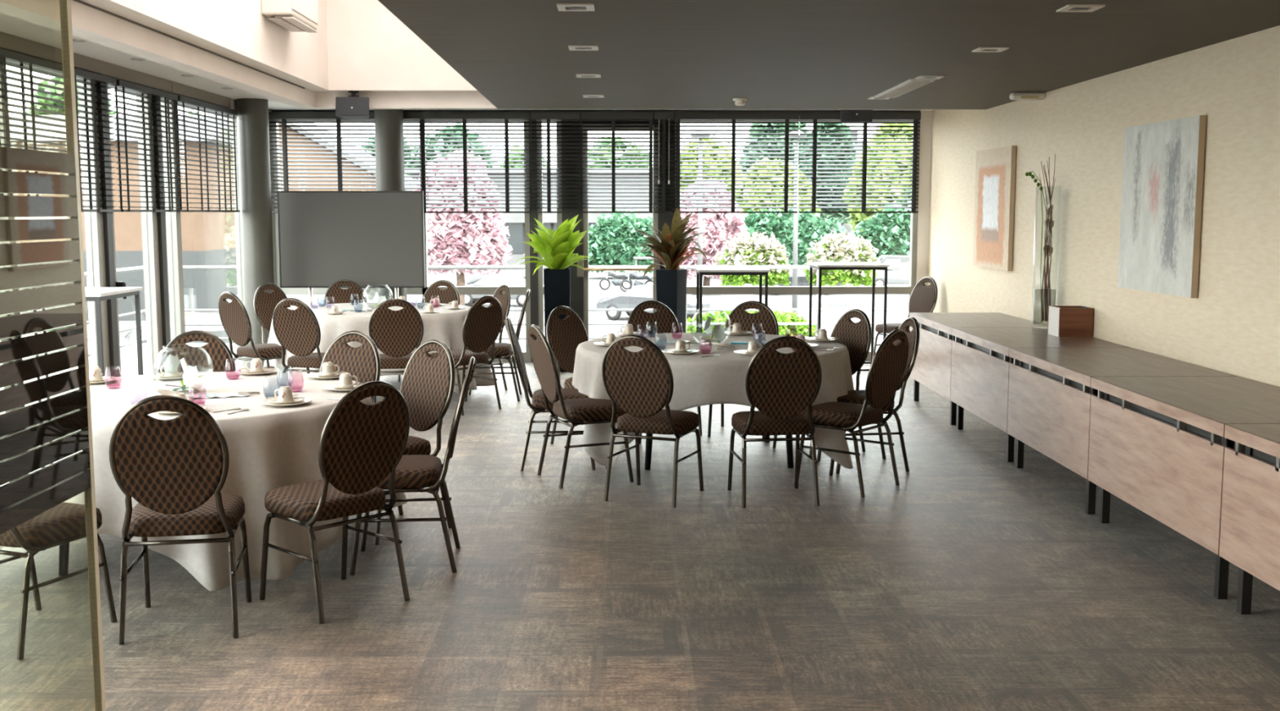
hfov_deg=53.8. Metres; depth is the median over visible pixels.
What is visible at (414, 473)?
banquet chair
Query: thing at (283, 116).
blind
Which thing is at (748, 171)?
tree
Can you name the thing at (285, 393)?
cup
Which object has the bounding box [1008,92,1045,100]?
emergency light
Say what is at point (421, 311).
saucer
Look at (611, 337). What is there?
cup
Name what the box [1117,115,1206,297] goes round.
painting
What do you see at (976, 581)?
floor
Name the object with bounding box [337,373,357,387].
cup
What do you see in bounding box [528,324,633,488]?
banquet chair
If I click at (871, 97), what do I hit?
recessed light
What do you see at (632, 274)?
motorbike
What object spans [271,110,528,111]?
trim
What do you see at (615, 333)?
plate
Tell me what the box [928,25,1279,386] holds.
wall
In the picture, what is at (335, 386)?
saucer
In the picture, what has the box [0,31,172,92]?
trim
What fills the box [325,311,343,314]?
saucer
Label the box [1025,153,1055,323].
arrangement
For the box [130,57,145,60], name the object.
recessed light
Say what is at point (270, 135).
trim
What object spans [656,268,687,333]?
planter
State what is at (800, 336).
cup
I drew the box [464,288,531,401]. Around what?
banquet chair
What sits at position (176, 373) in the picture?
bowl
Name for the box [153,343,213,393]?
fishbowl
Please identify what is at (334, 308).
cup
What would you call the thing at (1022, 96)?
diffuser
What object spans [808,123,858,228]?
tree
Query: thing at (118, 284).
window
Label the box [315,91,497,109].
trim
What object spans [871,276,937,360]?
banquet chair
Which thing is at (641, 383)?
banquet chair
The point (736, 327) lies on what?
cup
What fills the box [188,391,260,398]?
napkin
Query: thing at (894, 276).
van
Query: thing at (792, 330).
planting bed
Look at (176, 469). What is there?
banquet chair
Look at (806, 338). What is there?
plate
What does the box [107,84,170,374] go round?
window
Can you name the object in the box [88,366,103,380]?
cup
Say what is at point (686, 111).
trim
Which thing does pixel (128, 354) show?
terrace
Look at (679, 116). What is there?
blind
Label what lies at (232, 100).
trim
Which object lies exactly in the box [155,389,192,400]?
dish
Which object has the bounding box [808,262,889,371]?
table
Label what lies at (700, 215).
lamp post
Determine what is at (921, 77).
recessed light
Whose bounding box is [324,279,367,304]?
banquet chair
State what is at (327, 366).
cup
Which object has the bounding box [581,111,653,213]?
blind
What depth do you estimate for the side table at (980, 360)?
8.94 m
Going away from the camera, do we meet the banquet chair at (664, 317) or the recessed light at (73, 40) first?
the recessed light at (73, 40)
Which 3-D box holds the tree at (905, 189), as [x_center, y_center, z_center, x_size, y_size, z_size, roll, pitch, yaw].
[21.336,-9.417,89.892,8.051,7.004,6.732,0,6,-1]
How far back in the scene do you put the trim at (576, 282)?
13.82 m
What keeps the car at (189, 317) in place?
on the ground
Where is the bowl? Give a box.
[164,368,179,376]
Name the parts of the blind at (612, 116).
head rail, rail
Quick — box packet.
[730,341,748,344]
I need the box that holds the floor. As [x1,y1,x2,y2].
[0,361,1279,710]
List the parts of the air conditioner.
panel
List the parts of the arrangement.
orchid stem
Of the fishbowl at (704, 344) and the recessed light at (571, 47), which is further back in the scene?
the fishbowl at (704, 344)
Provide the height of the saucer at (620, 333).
0.014 m
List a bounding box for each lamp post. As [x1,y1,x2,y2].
[690,131,710,313]
[788,129,806,316]
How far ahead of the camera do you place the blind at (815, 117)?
13.71 m
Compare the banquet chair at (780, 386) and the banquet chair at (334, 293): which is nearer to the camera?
the banquet chair at (780, 386)
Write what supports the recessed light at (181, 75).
in the ceiling at (9, 24)
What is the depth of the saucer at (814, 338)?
8.76 m
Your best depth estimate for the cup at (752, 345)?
7.93 m
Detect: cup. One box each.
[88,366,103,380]
[160,365,179,376]
[173,392,186,399]
[245,358,263,371]
[274,386,294,402]
[320,361,339,375]
[328,305,339,313]
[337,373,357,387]
[395,296,405,300]
[422,304,434,311]
[430,297,439,304]
[448,300,458,308]
[602,333,615,343]
[620,324,634,333]
[674,340,689,351]
[728,323,742,333]
[746,341,762,352]
[793,334,805,342]
[813,328,827,338]
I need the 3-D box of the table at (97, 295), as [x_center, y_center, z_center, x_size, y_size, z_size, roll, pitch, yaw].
[-3.705,0.122,8.557,0.440,1.130,0.720,0,6,-1]
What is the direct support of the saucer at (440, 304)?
on the tablecloth at (446, 326)
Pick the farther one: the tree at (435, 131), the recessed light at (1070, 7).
the tree at (435, 131)
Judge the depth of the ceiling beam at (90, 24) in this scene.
7.70 m
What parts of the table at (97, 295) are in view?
leg, leg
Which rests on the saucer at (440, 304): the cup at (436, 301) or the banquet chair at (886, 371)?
the cup at (436, 301)
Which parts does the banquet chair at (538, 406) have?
backrest, frame, leg, seat, leg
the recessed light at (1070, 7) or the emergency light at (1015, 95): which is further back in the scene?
the emergency light at (1015, 95)
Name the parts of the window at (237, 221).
frame rail, frame rail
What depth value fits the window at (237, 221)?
12.79 m
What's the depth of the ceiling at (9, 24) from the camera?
9.45 m
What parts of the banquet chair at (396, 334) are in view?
seat frame, seat, backrest, frame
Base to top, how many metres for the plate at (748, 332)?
0.017 m
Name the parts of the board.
post, post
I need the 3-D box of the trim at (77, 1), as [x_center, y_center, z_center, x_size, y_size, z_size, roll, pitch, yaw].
[-2.942,-1.902,7.028,0.010,0.014,8.460,0,6,-1]
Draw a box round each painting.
[973,145,1016,271]
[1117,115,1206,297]
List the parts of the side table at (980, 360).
leg, modesty panel, rail, leg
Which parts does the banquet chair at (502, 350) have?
leg, seat, seat frame, leg, frame, leg, backrest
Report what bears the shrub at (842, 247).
on the ground
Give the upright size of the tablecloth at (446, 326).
0.692 m
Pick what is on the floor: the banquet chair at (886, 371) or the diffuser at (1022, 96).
the banquet chair at (886, 371)
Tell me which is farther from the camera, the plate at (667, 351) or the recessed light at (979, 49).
the plate at (667, 351)
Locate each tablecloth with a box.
[0,371,407,591]
[263,302,494,393]
[572,332,853,469]
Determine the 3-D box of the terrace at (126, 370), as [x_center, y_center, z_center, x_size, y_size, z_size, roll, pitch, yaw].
[-5.561,1.149,5.533,3.000,0.170,17.260,0,6,-1]
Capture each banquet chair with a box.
[0,502,117,659]
[108,395,252,644]
[156,330,235,373]
[218,291,285,373]
[253,283,290,365]
[259,380,409,624]
[272,297,325,373]
[319,330,380,399]
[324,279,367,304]
[349,356,476,575]
[368,298,423,403]
[373,339,454,545]
[397,280,460,382]
[430,295,502,415]
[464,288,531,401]
[488,284,511,390]
[504,316,595,471]
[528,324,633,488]
[546,306,588,444]
[601,334,703,507]
[626,300,702,435]
[707,300,778,438]
[727,336,822,508]
[772,308,871,457]
[793,328,909,497]
[816,316,919,474]
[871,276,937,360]
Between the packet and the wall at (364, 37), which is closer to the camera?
the packet
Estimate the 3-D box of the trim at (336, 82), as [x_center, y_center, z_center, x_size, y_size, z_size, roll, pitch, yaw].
[-1.982,-2.493,11.546,1.700,0.145,0.150,0,6,-1]
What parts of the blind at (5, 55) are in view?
head rail, rail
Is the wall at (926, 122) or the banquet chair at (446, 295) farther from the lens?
the wall at (926, 122)
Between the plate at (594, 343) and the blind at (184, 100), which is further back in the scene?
the blind at (184, 100)
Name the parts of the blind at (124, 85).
head rail, rail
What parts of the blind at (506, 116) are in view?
head rail, rail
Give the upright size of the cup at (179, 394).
0.072 m
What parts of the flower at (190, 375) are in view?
stem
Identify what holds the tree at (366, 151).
on the ground
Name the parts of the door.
frame rail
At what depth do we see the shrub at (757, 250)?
57.08 m
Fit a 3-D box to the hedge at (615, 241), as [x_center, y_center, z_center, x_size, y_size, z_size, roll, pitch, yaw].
[-0.946,-7.353,81.801,6.665,4.313,3.803,0,6,-1]
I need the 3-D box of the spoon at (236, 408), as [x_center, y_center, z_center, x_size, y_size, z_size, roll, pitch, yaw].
[-1.865,0.248,5.702,0.031,0.008,0.145,5,8,37]
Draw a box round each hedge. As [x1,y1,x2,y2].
[588,209,653,275]
[743,208,848,265]
[849,200,911,257]
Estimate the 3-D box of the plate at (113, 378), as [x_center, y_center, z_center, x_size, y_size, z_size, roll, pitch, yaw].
[-2.869,0.133,6.646,0.240,0.017,0.240,0,6,-1]
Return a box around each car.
[124,311,234,343]
[464,273,544,306]
[466,269,524,284]
[596,284,710,319]
[755,269,841,295]
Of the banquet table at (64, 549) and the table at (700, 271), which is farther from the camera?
the table at (700, 271)
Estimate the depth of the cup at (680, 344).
7.98 m
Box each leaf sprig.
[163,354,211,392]
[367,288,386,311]
[698,315,724,345]
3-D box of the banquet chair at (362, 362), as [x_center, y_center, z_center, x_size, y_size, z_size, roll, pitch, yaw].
[-1.757,0.371,7.057,0.446,0.979,0.586,3,7,27]
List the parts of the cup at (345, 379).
handle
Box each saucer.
[89,376,111,382]
[155,372,183,377]
[241,368,271,373]
[267,397,303,404]
[312,372,342,377]
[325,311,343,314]
[329,383,359,389]
[421,311,439,313]
[429,303,444,306]
[446,306,463,309]
[617,332,639,334]
[667,348,693,352]
[725,330,747,333]
[740,349,755,353]
[811,336,833,340]
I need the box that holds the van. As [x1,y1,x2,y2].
[871,254,910,285]
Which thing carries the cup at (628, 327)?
on the saucer at (620, 333)
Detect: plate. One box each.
[89,376,119,384]
[148,372,183,379]
[158,404,208,414]
[234,368,279,374]
[258,396,311,406]
[305,371,351,379]
[321,382,358,391]
[593,341,610,346]
[613,332,644,336]
[662,348,699,354]
[724,330,752,335]
[733,349,755,355]
[805,337,839,342]
[808,342,818,347]
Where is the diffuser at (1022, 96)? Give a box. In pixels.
[1021,95,1039,98]
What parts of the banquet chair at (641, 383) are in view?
leg, backrest, leg, frame, seat frame, seat, leg, leg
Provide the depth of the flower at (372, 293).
11.53 m
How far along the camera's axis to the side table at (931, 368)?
10.35 m
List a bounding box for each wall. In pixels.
[0,0,106,710]
[169,0,328,73]
[326,0,459,74]
[915,110,932,285]
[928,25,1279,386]
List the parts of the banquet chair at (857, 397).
leg, leg, seat, leg, leg, frame, backrest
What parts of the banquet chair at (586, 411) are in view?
backrest, leg, frame, leg, seat frame, seat, leg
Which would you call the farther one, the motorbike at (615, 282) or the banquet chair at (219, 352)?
the motorbike at (615, 282)
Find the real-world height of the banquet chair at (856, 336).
0.979 m
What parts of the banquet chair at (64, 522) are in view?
frame, leg, leg, seat frame, seat, leg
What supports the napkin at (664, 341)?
on the tablecloth at (698, 381)
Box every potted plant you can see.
[516,214,592,274]
[631,207,709,277]
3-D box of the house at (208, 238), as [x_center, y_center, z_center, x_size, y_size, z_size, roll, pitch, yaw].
[-30.414,-6.104,54.321,27.400,8.400,11.000,0,6,-1]
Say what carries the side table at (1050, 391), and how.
on the floor
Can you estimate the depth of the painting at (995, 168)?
11.26 m
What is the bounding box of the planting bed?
[686,306,821,336]
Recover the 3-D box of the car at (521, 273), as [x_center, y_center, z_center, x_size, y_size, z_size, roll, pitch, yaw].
[-6.866,-3.925,65.905,4.264,1.460,1.780,-1,6,-5]
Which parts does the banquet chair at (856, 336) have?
leg, leg, backrest, frame, leg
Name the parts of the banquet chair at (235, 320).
backrest, frame, seat frame, seat, leg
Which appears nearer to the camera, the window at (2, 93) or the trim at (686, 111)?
the window at (2, 93)
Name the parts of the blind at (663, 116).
rail, head rail, pull cord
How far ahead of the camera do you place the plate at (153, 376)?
6.73 m
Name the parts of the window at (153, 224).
frame rail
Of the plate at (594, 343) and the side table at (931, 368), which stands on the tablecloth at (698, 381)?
the plate at (594, 343)
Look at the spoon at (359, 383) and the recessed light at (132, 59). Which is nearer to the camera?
the spoon at (359, 383)
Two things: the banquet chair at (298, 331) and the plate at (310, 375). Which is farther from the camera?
the banquet chair at (298, 331)
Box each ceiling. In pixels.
[0,12,934,110]
[377,0,1279,109]
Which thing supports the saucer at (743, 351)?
on the plate at (739, 352)
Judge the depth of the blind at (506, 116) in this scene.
13.66 m
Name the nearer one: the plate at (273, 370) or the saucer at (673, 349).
the plate at (273, 370)
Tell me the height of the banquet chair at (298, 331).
0.979 m
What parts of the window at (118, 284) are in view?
handle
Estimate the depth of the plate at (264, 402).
5.86 m
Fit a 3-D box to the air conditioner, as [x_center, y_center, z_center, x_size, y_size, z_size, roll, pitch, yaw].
[-2.694,-2.729,9.725,0.235,0.366,0.800,0,6,-1]
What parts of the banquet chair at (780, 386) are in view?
leg, leg, seat, seat frame, frame, backrest, leg, leg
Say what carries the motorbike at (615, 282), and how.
on the ground
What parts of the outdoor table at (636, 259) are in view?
leg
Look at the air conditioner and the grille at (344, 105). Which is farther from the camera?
the grille at (344, 105)
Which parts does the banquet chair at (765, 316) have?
leg, leg, backrest, frame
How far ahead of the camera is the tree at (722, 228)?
64.50 m
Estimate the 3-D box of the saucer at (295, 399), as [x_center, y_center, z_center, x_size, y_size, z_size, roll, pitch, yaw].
[-1.652,0.213,5.883,0.162,0.014,0.162,0,6,-1]
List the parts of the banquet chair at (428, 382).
leg, leg, seat, backrest, frame, leg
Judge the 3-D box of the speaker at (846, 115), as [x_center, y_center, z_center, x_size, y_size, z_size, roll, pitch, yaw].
[2.063,-2.358,12.084,0.305,0.254,0.182,0,6,-1]
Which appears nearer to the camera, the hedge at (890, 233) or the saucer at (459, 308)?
the saucer at (459, 308)
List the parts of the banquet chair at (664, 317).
frame, backrest, leg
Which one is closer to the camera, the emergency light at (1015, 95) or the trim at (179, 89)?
the emergency light at (1015, 95)
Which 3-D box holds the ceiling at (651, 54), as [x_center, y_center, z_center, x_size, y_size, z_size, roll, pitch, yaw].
[1.032,-1.491,4.191,4.518,0.120,15.040,0,6,-1]
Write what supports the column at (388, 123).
on the floor
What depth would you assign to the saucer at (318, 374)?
6.80 m
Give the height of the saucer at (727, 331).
0.014 m
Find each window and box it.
[0,57,21,363]
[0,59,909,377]
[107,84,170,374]
[115,281,244,365]
[160,97,185,341]
[177,102,245,369]
[271,119,530,361]
[536,120,561,333]
[675,115,919,361]
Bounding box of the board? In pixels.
[276,191,425,305]
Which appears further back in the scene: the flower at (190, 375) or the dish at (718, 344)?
the dish at (718, 344)
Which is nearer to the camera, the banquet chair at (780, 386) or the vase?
the banquet chair at (780, 386)
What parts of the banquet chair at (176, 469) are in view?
leg, leg, backrest, frame, seat frame, seat, leg, leg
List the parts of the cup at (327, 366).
handle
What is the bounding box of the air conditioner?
[261,0,318,32]
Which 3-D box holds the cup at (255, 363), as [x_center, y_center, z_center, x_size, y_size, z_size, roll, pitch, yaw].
[-2.133,0.053,7.007,0.083,0.072,0.083,6,9,44]
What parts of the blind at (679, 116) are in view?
head rail, rail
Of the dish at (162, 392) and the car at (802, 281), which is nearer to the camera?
the dish at (162, 392)
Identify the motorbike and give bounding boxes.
[599,271,632,289]
[619,271,653,292]
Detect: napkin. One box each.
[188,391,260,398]
[340,308,372,311]
[657,340,705,343]
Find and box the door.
[577,124,660,337]
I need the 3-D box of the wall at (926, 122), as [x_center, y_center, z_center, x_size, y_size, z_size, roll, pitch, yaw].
[3.121,-1.308,13.967,0.125,2.755,0.140,0,6,-1]
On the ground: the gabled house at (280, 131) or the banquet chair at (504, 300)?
the gabled house at (280, 131)
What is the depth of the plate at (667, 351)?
7.95 m
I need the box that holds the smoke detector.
[733,97,746,105]
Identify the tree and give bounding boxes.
[25,76,115,115]
[360,134,412,168]
[404,123,498,175]
[412,150,512,305]
[499,143,546,168]
[587,135,653,168]
[680,131,743,194]
[680,177,747,286]
[729,158,821,219]
[737,121,819,217]
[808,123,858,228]
[842,123,912,232]
[890,189,911,209]
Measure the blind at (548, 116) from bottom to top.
1.080 m
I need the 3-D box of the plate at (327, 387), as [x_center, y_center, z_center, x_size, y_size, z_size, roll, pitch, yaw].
[-1.486,0.164,6.373,0.240,0.017,0.240,0,6,-1]
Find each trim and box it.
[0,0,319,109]
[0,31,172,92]
[73,0,304,88]
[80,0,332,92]
[169,81,231,107]
[228,98,234,109]
[234,99,271,111]
[268,119,276,285]
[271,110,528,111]
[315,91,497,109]
[328,74,479,92]
[528,110,538,362]
[536,110,561,111]
[561,110,583,323]
[582,110,657,124]
[657,110,675,269]
[675,110,920,115]
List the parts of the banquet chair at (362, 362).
backrest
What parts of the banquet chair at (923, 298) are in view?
leg, seat, backrest, frame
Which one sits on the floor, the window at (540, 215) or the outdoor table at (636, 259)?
the window at (540, 215)
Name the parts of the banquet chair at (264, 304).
backrest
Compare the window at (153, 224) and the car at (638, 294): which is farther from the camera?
the car at (638, 294)
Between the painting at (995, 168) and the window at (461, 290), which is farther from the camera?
the window at (461, 290)
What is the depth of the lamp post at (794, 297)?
47.78 m
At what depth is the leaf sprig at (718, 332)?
8.57 m
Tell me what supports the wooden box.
on the side table at (980, 360)
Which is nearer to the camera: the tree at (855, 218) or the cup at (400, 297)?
the cup at (400, 297)
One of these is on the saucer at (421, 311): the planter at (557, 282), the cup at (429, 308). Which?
the cup at (429, 308)
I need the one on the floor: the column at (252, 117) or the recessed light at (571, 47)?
the column at (252, 117)
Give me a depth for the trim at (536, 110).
13.71 m
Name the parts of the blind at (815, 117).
rail, head rail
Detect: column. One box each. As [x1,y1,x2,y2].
[235,97,274,368]
[373,109,407,301]
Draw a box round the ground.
[26,270,909,357]
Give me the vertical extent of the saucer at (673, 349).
0.014 m
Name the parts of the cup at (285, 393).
handle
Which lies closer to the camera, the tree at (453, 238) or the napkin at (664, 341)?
the napkin at (664, 341)
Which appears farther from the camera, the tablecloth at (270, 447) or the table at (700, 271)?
the table at (700, 271)
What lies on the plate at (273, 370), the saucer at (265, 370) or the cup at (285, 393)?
the saucer at (265, 370)
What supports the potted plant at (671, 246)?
in the planter at (671, 285)
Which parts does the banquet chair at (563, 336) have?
leg, frame, backrest, seat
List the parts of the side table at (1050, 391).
leg, modesty panel, rail, leg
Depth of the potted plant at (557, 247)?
12.98 m
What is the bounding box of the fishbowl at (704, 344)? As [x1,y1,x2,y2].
[689,309,731,345]
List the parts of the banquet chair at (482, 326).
seat, leg, leg, seat frame, frame, backrest, leg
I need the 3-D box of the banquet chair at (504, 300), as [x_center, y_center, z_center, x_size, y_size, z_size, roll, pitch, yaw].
[-1.514,-0.169,11.824,0.586,0.979,0.446,-4,8,-31]
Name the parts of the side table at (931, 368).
leg, modesty panel, rail, leg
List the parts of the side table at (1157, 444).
leg, modesty panel, rail, leg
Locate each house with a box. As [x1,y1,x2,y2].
[8,115,282,320]
[278,123,417,191]
[831,131,871,235]
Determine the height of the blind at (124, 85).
0.985 m
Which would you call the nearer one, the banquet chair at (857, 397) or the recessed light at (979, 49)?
the recessed light at (979, 49)
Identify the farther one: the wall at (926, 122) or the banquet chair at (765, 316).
the wall at (926, 122)
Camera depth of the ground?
59.49 m
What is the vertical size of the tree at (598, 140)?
11.301 m
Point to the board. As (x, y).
(373, 239)
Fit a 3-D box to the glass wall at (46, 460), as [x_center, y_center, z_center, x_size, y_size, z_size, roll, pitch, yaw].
[-0.975,0.395,-0.379,0.060,2.600,5.380,0,6,-1]
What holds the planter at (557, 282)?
on the floor
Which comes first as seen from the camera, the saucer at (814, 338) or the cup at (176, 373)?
the cup at (176, 373)
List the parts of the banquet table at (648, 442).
leg, leg, leg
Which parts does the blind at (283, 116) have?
head rail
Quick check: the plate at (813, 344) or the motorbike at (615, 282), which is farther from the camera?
the motorbike at (615, 282)
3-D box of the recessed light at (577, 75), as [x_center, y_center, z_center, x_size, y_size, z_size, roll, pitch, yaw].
[-0.358,-1.948,8.783,0.170,0.010,0.170,0,6,-1]
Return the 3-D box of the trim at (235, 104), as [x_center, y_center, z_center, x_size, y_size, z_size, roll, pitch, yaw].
[-4.016,-2.544,13.062,0.065,0.095,1.380,0,6,-1]
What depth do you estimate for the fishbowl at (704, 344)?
8.54 m
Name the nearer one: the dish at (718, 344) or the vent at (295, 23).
the dish at (718, 344)
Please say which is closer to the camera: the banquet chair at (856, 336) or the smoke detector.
the banquet chair at (856, 336)
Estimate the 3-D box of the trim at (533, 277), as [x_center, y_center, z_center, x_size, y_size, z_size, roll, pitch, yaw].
[-1.169,-1.303,13.920,0.085,2.755,0.120,0,6,-1]
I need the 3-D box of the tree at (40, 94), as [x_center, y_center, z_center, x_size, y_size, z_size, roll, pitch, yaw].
[-39.652,-13.166,88.797,8.136,14.684,6.713,0,6,-1]
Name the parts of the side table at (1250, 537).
leg, rail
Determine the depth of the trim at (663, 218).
13.81 m
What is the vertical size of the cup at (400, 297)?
0.072 m
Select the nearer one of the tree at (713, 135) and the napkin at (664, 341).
the napkin at (664, 341)
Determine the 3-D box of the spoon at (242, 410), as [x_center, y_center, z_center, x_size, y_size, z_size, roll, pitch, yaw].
[-1.804,0.253,5.662,0.031,0.008,0.145,2,7,21]
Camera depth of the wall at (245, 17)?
9.49 m
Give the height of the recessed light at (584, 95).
0.010 m
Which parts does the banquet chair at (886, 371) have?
leg, leg, seat, seat frame, leg, frame, backrest, leg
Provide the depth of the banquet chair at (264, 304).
12.06 m
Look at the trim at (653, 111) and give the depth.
13.73 m
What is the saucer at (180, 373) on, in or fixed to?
on the plate at (153, 376)
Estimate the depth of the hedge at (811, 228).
80.86 m
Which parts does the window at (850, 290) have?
frame rail, frame rail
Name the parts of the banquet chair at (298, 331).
backrest, seat frame, seat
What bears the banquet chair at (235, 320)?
on the floor
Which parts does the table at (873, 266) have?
leg, leg, leg, leg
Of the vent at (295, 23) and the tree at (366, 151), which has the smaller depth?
the vent at (295, 23)
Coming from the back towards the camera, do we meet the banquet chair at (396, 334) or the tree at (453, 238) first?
the tree at (453, 238)
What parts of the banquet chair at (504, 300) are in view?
backrest, frame, leg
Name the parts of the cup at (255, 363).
handle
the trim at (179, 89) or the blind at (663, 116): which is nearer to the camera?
the trim at (179, 89)
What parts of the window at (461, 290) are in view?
frame rail, frame rail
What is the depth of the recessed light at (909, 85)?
9.55 m
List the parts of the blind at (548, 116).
head rail, rail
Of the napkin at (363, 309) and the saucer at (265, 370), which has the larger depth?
the napkin at (363, 309)
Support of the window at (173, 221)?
on the floor
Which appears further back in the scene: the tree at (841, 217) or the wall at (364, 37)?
the tree at (841, 217)
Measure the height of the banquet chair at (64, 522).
0.979 m
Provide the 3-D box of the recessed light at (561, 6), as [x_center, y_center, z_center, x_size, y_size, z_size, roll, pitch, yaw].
[-0.297,-1.616,5.852,0.170,0.010,0.170,0,6,-1]
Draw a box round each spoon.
[213,407,241,413]
[226,408,248,414]
[344,382,363,386]
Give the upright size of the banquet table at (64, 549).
0.752 m
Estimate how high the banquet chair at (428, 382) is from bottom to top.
0.979 m
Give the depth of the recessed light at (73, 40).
8.10 m
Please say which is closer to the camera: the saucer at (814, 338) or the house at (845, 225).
the saucer at (814, 338)
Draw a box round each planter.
[543,267,570,372]
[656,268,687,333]
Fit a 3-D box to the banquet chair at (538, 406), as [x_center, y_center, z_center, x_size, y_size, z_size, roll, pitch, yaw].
[-0.589,0.233,8.270,0.586,0.979,0.446,0,6,-3]
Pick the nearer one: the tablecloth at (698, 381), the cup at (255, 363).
the cup at (255, 363)
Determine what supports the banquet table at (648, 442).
on the floor
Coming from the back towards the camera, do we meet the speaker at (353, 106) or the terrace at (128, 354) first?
the terrace at (128, 354)
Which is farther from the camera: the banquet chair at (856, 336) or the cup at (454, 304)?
the cup at (454, 304)
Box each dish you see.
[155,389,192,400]
[711,342,736,349]
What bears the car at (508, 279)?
on the ground
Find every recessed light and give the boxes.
[72,39,86,41]
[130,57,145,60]
[181,75,194,76]
[556,3,595,11]
[568,44,598,50]
[575,74,600,77]
[582,94,604,97]
[867,96,889,99]
[874,79,935,97]
[915,75,944,79]
[971,47,1008,52]
[1056,4,1105,12]
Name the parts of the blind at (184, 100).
head rail, rail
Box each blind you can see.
[0,48,120,212]
[111,79,181,212]
[172,95,239,212]
[268,111,376,213]
[403,111,530,213]
[530,111,580,213]
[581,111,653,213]
[654,111,674,213]
[675,111,799,213]
[798,112,920,213]
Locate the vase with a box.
[1031,186,1062,328]
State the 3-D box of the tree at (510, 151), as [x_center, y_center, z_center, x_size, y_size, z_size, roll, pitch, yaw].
[-12.295,-16.508,132.810,8.291,11.419,6.856,0,6,-1]
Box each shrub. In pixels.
[713,229,792,286]
[803,231,879,286]
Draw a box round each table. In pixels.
[36,287,143,376]
[58,542,69,576]
[633,257,653,280]
[639,433,793,470]
[694,266,769,332]
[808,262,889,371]
[909,312,1048,425]
[950,327,1129,462]
[1007,347,1236,514]
[1087,376,1279,599]
[1218,423,1279,614]
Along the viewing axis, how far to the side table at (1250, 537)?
5.11 m
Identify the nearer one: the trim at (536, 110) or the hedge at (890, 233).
the trim at (536, 110)
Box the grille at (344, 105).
[335,97,368,115]
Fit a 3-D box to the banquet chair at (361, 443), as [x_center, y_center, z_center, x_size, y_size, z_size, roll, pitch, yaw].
[-1.275,0.568,5.317,0.586,0.979,0.446,6,9,42]
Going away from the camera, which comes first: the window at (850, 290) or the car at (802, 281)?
the window at (850, 290)
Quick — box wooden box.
[1047,306,1093,337]
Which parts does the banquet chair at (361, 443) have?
leg, leg, seat, seat frame, leg, frame, backrest, leg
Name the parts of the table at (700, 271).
leg, leg, leg, leg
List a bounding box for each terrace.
[0,342,881,364]
[88,364,239,376]
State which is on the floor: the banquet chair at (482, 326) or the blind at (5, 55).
the banquet chair at (482, 326)
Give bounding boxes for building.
[404,169,653,265]
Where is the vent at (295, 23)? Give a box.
[274,14,316,31]
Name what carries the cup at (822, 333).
on the saucer at (814, 338)
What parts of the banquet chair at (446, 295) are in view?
backrest, frame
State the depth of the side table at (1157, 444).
6.00 m
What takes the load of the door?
on the floor
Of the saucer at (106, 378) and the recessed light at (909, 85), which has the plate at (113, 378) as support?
the saucer at (106, 378)
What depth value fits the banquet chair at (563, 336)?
9.09 m
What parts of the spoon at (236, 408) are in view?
handle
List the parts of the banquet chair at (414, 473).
leg, leg, seat, seat frame, leg, frame, leg, backrest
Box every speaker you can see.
[335,90,368,118]
[840,109,872,122]
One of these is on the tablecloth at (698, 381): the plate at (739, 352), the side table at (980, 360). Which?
the plate at (739, 352)
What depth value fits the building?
94.26 m
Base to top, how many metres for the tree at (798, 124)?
15.315 m

